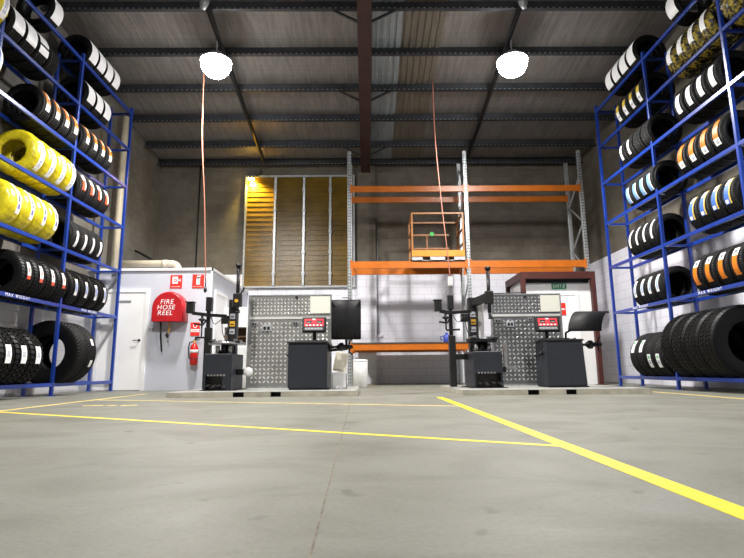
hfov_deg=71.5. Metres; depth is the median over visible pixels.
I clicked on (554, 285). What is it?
exit sign
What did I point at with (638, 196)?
tyre
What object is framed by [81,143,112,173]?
tyre
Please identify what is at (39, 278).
tyre
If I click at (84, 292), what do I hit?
tyre
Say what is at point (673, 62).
tyre
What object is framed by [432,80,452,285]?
lead
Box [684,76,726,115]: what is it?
tyre
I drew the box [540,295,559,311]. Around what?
paper sheet
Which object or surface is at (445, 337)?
jug
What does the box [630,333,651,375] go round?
tyre
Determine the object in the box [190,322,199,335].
safety sign
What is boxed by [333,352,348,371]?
plastic tray
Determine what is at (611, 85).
tyre
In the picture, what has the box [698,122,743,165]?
tyre
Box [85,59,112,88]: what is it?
tyre
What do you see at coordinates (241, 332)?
niche shelf
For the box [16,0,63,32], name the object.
tyre
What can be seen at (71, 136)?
tyre
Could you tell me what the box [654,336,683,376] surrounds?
tyre
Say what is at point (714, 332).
tyre
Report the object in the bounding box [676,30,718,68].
tyre
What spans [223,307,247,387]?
tall cabinet
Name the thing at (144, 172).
wall
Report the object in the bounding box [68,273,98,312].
tyre
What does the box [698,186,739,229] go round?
tyre
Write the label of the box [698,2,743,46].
tyre
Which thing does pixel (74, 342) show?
tyre
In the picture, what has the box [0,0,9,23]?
tyre
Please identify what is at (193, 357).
fire extinguisher
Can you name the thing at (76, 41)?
tyre
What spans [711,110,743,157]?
tyre
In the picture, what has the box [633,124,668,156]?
tyre
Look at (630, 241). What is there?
tyre
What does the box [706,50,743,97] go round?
tyre
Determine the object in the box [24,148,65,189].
tyre
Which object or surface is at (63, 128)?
tyre
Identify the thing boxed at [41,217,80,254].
tyre
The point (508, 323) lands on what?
socket
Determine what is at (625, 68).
tyre
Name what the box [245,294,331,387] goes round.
pegboard panel
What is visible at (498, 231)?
wall
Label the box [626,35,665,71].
tyre
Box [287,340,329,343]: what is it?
tray
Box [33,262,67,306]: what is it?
tyre
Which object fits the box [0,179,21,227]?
tyre
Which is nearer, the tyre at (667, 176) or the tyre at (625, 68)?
the tyre at (667, 176)
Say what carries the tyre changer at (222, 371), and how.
on the platform at (350, 390)
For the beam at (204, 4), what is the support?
attached to the ceiling
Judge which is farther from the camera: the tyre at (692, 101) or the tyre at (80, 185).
the tyre at (80, 185)
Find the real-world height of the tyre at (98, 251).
0.660 m
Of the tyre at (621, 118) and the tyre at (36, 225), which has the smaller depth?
the tyre at (36, 225)
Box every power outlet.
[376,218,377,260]
[377,275,382,336]
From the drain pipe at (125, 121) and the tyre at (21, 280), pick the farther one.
the drain pipe at (125, 121)
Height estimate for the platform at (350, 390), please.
0.075 m
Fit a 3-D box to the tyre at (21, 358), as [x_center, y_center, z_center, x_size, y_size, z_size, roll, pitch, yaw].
[-5.467,1.129,7.465,0.897,0.892,0.307,0,-10,-1]
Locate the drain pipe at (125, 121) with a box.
[111,116,129,267]
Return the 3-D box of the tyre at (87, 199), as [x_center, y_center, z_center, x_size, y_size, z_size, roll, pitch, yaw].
[-5.511,-1.631,9.583,0.665,0.660,0.265,0,-10,-1]
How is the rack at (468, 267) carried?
on the floor
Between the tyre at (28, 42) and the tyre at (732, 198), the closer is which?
the tyre at (732, 198)
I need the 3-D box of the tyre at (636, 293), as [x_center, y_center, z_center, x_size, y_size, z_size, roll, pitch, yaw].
[5.287,0.235,9.756,0.665,0.660,0.245,0,-10,-1]
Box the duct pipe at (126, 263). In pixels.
[122,260,181,267]
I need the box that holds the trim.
[88,268,248,327]
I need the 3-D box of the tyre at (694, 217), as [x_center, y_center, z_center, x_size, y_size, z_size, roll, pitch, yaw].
[5.296,-1.038,8.050,0.666,0.660,0.265,0,-10,-1]
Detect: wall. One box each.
[0,0,159,396]
[78,270,246,390]
[154,164,584,383]
[511,279,597,384]
[581,0,743,388]
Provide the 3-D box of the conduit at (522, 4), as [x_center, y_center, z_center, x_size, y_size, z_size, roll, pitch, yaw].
[2.692,-4.197,11.841,0.190,0.912,5.386,0,-10,-1]
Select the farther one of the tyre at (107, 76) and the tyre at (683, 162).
the tyre at (107, 76)
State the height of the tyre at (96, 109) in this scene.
0.660 m
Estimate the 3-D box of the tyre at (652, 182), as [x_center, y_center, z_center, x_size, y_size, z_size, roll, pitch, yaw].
[5.277,-1.790,9.268,0.665,0.660,0.245,0,-10,-1]
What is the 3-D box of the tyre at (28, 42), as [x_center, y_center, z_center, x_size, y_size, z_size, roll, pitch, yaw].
[-5.509,-3.701,7.904,0.664,0.660,0.265,0,-10,-1]
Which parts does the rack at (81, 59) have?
post, post, post, post, post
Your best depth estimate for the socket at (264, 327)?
9.28 m
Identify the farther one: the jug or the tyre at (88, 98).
the jug
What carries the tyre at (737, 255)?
on the rack at (723, 29)
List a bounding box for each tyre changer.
[185,264,252,390]
[432,266,524,387]
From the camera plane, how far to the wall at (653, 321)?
12.38 m
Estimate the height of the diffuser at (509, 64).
0.310 m
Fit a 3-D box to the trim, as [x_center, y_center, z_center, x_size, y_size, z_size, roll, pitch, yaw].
[-4.686,1.305,12.351,2.640,2.535,3.330,0,-10,-1]
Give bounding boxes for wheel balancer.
[287,297,360,389]
[534,311,608,386]
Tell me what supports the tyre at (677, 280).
on the rack at (723, 29)
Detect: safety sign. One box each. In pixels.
[170,275,182,287]
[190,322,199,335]
[192,274,203,287]
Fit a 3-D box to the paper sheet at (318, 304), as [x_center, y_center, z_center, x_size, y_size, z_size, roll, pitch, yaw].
[-0.940,0.467,9.375,0.360,0.310,0.008,0,-10,-1]
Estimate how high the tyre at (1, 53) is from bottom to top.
0.753 m
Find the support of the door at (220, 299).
in the wall at (168, 369)
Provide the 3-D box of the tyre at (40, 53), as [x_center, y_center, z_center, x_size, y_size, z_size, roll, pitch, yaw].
[-5.512,-3.651,8.190,0.664,0.660,0.265,0,-10,-1]
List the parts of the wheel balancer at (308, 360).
plate, screen panel, guard arm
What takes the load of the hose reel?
attached to the wall at (168, 369)
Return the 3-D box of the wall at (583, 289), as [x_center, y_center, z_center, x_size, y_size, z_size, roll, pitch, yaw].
[4.298,1.273,12.271,1.595,2.400,1.050,0,-10,-1]
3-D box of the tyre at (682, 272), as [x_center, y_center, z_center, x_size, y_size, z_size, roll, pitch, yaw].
[5.295,0.106,9.018,0.665,0.660,0.245,0,-10,-1]
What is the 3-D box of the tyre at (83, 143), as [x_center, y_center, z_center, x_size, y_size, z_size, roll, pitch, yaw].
[-5.518,-2.567,9.452,0.664,0.660,0.245,0,-10,-1]
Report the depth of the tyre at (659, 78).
9.55 m
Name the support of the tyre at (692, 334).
on the rack at (723, 29)
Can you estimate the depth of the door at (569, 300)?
11.82 m
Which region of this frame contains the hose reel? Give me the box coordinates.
[151,292,187,351]
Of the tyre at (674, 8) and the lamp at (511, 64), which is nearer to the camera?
the tyre at (674, 8)
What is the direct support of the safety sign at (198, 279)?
attached to the wall at (168, 369)
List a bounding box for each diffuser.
[200,53,231,78]
[497,52,527,77]
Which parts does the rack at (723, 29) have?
post, post, post, post, post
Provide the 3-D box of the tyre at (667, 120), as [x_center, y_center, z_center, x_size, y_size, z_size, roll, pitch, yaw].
[5.271,-2.677,9.418,0.660,0.660,0.265,0,-10,-1]
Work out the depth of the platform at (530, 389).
7.42 m
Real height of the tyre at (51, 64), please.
0.660 m
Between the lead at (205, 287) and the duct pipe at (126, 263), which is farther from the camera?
the duct pipe at (126, 263)
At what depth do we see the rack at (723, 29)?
8.97 m
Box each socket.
[262,325,270,330]
[448,277,452,285]
[506,321,513,326]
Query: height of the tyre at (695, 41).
0.675 m
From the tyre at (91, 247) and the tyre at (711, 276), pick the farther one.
the tyre at (91, 247)
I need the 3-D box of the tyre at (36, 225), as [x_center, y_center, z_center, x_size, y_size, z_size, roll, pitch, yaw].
[-5.489,-0.991,8.055,0.756,0.753,0.308,0,-10,-1]
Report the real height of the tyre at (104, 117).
0.660 m
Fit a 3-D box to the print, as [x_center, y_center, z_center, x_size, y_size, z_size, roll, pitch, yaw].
[-3.676,1.014,10.742,0.170,0.174,0.003,0,-10,-1]
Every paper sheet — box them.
[310,296,329,312]
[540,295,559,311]
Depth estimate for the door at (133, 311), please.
10.66 m
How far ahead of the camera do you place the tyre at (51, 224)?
8.28 m
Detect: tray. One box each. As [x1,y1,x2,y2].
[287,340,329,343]
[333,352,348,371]
[534,338,582,342]
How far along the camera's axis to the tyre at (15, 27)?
7.55 m
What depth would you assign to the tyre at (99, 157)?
9.93 m
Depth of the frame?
11.78 m
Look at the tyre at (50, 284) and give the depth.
8.24 m
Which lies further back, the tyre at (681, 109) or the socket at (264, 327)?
the socket at (264, 327)
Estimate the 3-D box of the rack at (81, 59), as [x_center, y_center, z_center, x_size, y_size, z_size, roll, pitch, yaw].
[-5.493,-1.287,7.979,0.570,6.150,6.140,0,-10,-1]
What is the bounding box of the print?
[191,324,198,331]
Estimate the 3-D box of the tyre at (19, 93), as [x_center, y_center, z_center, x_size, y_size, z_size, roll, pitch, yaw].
[-5.506,-2.774,8.270,0.664,0.660,0.265,0,-10,-1]
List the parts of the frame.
post, post, post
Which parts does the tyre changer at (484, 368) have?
assist arm, air tank, swing arm, plate, bead breaker arm, bead breaker blade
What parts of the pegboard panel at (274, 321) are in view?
post, panel, panel, post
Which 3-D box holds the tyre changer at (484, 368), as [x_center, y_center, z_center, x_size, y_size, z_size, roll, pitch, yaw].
[1.816,0.795,8.691,1.551,2.005,0.900,0,-10,-1]
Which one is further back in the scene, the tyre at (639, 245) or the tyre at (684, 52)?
the tyre at (639, 245)
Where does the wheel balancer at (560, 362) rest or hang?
on the platform at (530, 389)
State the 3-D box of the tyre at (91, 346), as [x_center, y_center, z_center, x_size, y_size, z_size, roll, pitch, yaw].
[-5.425,1.300,9.050,1.080,1.080,0.300,0,-10,-1]
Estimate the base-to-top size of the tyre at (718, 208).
0.660 m
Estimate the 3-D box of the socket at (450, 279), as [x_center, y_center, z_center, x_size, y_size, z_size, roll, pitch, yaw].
[1.455,0.046,9.600,0.084,0.170,0.080,0,-10,-1]
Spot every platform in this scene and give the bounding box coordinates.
[166,386,358,397]
[441,384,651,395]
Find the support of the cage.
on the rack at (468, 267)
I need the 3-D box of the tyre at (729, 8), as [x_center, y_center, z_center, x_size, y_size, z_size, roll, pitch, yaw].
[5.287,-3.920,7.286,0.676,0.675,0.294,0,-10,-1]
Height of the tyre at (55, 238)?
0.660 m
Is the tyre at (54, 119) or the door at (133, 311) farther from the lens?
the door at (133, 311)
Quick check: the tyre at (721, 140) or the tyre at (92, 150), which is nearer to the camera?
the tyre at (721, 140)
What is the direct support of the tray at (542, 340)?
on the wheel balancer at (560, 362)
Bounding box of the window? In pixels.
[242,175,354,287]
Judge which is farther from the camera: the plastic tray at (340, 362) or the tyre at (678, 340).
the plastic tray at (340, 362)
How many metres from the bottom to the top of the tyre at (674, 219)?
0.660 m
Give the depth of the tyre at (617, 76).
10.42 m
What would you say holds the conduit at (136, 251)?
attached to the wall at (144, 172)
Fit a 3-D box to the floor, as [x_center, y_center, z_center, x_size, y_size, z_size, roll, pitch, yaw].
[0.124,1.195,4.056,12.680,0.202,20.400,0,-10,-1]
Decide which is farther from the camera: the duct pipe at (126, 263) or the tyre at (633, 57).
the duct pipe at (126, 263)
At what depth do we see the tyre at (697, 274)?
7.91 m
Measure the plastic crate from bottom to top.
0.265 m
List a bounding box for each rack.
[0,0,133,396]
[347,150,589,385]
[594,0,743,389]
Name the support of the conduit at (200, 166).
attached to the wall at (498, 231)
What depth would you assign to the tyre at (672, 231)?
9.42 m
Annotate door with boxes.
[91,289,149,390]
[212,290,227,353]
[536,292,581,338]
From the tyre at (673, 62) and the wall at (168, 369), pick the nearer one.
the tyre at (673, 62)
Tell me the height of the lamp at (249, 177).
0.344 m
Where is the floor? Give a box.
[0,382,743,557]
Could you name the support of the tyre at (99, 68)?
on the rack at (81, 59)
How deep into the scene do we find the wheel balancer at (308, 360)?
8.25 m
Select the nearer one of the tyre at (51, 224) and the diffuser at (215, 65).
the tyre at (51, 224)
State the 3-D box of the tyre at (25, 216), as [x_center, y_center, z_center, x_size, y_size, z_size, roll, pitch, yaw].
[-5.487,-1.043,7.754,0.756,0.753,0.308,0,-10,-1]
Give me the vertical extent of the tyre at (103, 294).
0.741 m
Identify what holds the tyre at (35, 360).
on the rack at (81, 59)
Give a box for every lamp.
[200,41,232,78]
[248,168,261,179]
[496,27,528,77]
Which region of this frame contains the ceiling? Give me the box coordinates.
[40,0,697,172]
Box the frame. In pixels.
[505,271,606,384]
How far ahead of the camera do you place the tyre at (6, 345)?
7.15 m
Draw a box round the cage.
[408,212,464,260]
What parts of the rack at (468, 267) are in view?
post, post, post, post, upright frame, post, post, upright frame, post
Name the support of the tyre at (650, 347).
on the rack at (723, 29)
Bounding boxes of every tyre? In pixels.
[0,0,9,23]
[0,48,2,69]
[0,129,44,176]
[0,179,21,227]
[0,186,34,234]
[0,249,33,299]
[0,254,45,301]
[0,326,29,384]
[0,329,14,380]
[2,4,25,48]
[2,17,37,59]
[2,193,46,239]
[3,83,51,126]
[4,31,48,70]
[9,258,56,304]
[9,328,43,384]
[10,140,55,183]
[15,44,58,80]
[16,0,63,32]
[18,200,57,243]
[19,96,61,134]
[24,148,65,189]
[29,320,86,383]
[31,105,70,141]
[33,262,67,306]
[35,155,75,195]
[41,112,78,148]
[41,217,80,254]
[41,322,95,382]
[44,266,79,308]
[50,223,88,258]
[51,171,86,204]
[55,270,89,311]
[56,77,95,114]
[56,123,90,156]
[57,35,98,71]
[59,227,95,261]
[61,175,94,209]
[64,130,98,162]
[66,89,103,121]
[66,180,101,213]
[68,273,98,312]
[70,47,105,80]
[73,231,103,264]
[75,137,105,168]
[76,276,107,314]
[78,186,108,217]
[79,99,110,129]
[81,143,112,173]
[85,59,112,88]
[94,67,119,95]
[605,67,630,95]
[612,59,638,88]
[615,99,645,128]
[618,138,650,168]
[619,47,654,80]
[621,92,654,121]
[625,132,659,162]
[625,178,655,210]
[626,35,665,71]
[627,226,657,259]
[628,83,662,115]
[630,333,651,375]
[632,174,666,206]
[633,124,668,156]
[633,274,656,308]
[634,223,669,256]
[635,72,674,108]
[638,169,674,202]
[638,332,659,375]
[639,272,675,307]
[641,113,682,150]
[641,219,677,253]
[646,160,687,197]
[646,332,668,376]
[647,269,684,305]
[648,213,690,250]
[654,266,697,303]
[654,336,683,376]
[660,312,694,376]
[666,0,712,26]
[666,42,705,78]
[672,310,738,377]
[674,85,714,124]
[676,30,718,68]
[676,139,717,178]
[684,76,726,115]
[685,307,743,377]
[687,17,731,57]
[687,130,729,172]
[687,192,726,233]
[691,252,727,295]
[695,65,741,107]
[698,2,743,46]
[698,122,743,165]
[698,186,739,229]
[699,304,743,377]
[703,248,741,292]
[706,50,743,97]
[710,179,743,224]
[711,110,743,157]
[716,243,743,289]
[720,0,743,25]
[722,174,743,218]
[730,242,743,281]
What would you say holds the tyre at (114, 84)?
on the rack at (81, 59)
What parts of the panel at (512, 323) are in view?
post, panel, panel, post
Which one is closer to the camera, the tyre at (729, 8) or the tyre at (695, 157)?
the tyre at (729, 8)
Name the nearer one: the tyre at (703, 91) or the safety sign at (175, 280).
the tyre at (703, 91)
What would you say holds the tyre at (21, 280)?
on the rack at (81, 59)
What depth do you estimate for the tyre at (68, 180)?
8.81 m
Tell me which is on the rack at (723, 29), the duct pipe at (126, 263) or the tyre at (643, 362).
the tyre at (643, 362)
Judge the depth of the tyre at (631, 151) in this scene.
9.90 m
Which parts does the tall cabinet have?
cupboard door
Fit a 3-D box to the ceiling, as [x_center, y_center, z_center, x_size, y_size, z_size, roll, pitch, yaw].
[0.053,-6.345,5.324,12.680,3.374,20.300,0,-10,-1]
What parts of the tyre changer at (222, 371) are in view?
assist arm, plate, swing arm, control lever, bead breaker arm, bead breaker blade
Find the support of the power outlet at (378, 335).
attached to the wall at (498, 231)
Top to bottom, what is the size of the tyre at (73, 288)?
0.741 m
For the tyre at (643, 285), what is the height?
0.660 m
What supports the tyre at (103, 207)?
on the rack at (81, 59)
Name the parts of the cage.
post, post, rail, rail, rail, rail, kick plate, post, post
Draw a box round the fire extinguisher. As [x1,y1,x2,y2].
[188,339,199,364]
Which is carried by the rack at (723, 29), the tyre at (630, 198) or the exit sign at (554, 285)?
the tyre at (630, 198)
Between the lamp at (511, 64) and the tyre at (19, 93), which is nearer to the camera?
the tyre at (19, 93)
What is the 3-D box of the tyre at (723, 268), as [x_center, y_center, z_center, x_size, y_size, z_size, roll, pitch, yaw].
[5.310,-0.179,7.393,0.666,0.660,0.265,0,-10,-1]
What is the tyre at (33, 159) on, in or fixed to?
on the rack at (81, 59)
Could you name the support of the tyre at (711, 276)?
on the rack at (723, 29)
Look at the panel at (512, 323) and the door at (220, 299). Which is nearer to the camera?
the panel at (512, 323)
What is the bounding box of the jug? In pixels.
[440,332,448,341]
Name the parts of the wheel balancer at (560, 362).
screen panel, plate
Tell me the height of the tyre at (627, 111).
0.660 m
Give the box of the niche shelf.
[225,329,245,345]
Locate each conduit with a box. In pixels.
[135,250,153,259]
[195,166,200,267]
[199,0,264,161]
[466,0,527,160]
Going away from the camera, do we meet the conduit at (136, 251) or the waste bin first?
the waste bin
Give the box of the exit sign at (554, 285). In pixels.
[551,283,565,288]
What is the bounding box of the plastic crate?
[331,372,346,388]
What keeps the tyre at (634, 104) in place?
on the rack at (723, 29)
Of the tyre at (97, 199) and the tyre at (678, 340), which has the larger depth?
the tyre at (97, 199)
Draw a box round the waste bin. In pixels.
[353,359,367,387]
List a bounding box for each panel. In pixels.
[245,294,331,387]
[490,293,563,385]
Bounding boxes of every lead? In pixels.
[202,72,206,292]
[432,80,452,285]
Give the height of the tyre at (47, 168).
0.739 m
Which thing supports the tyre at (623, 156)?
on the rack at (723, 29)
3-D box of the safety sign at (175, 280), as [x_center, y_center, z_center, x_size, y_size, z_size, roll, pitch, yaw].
[-4.130,0.057,10.907,0.250,0.285,0.016,0,-10,-1]

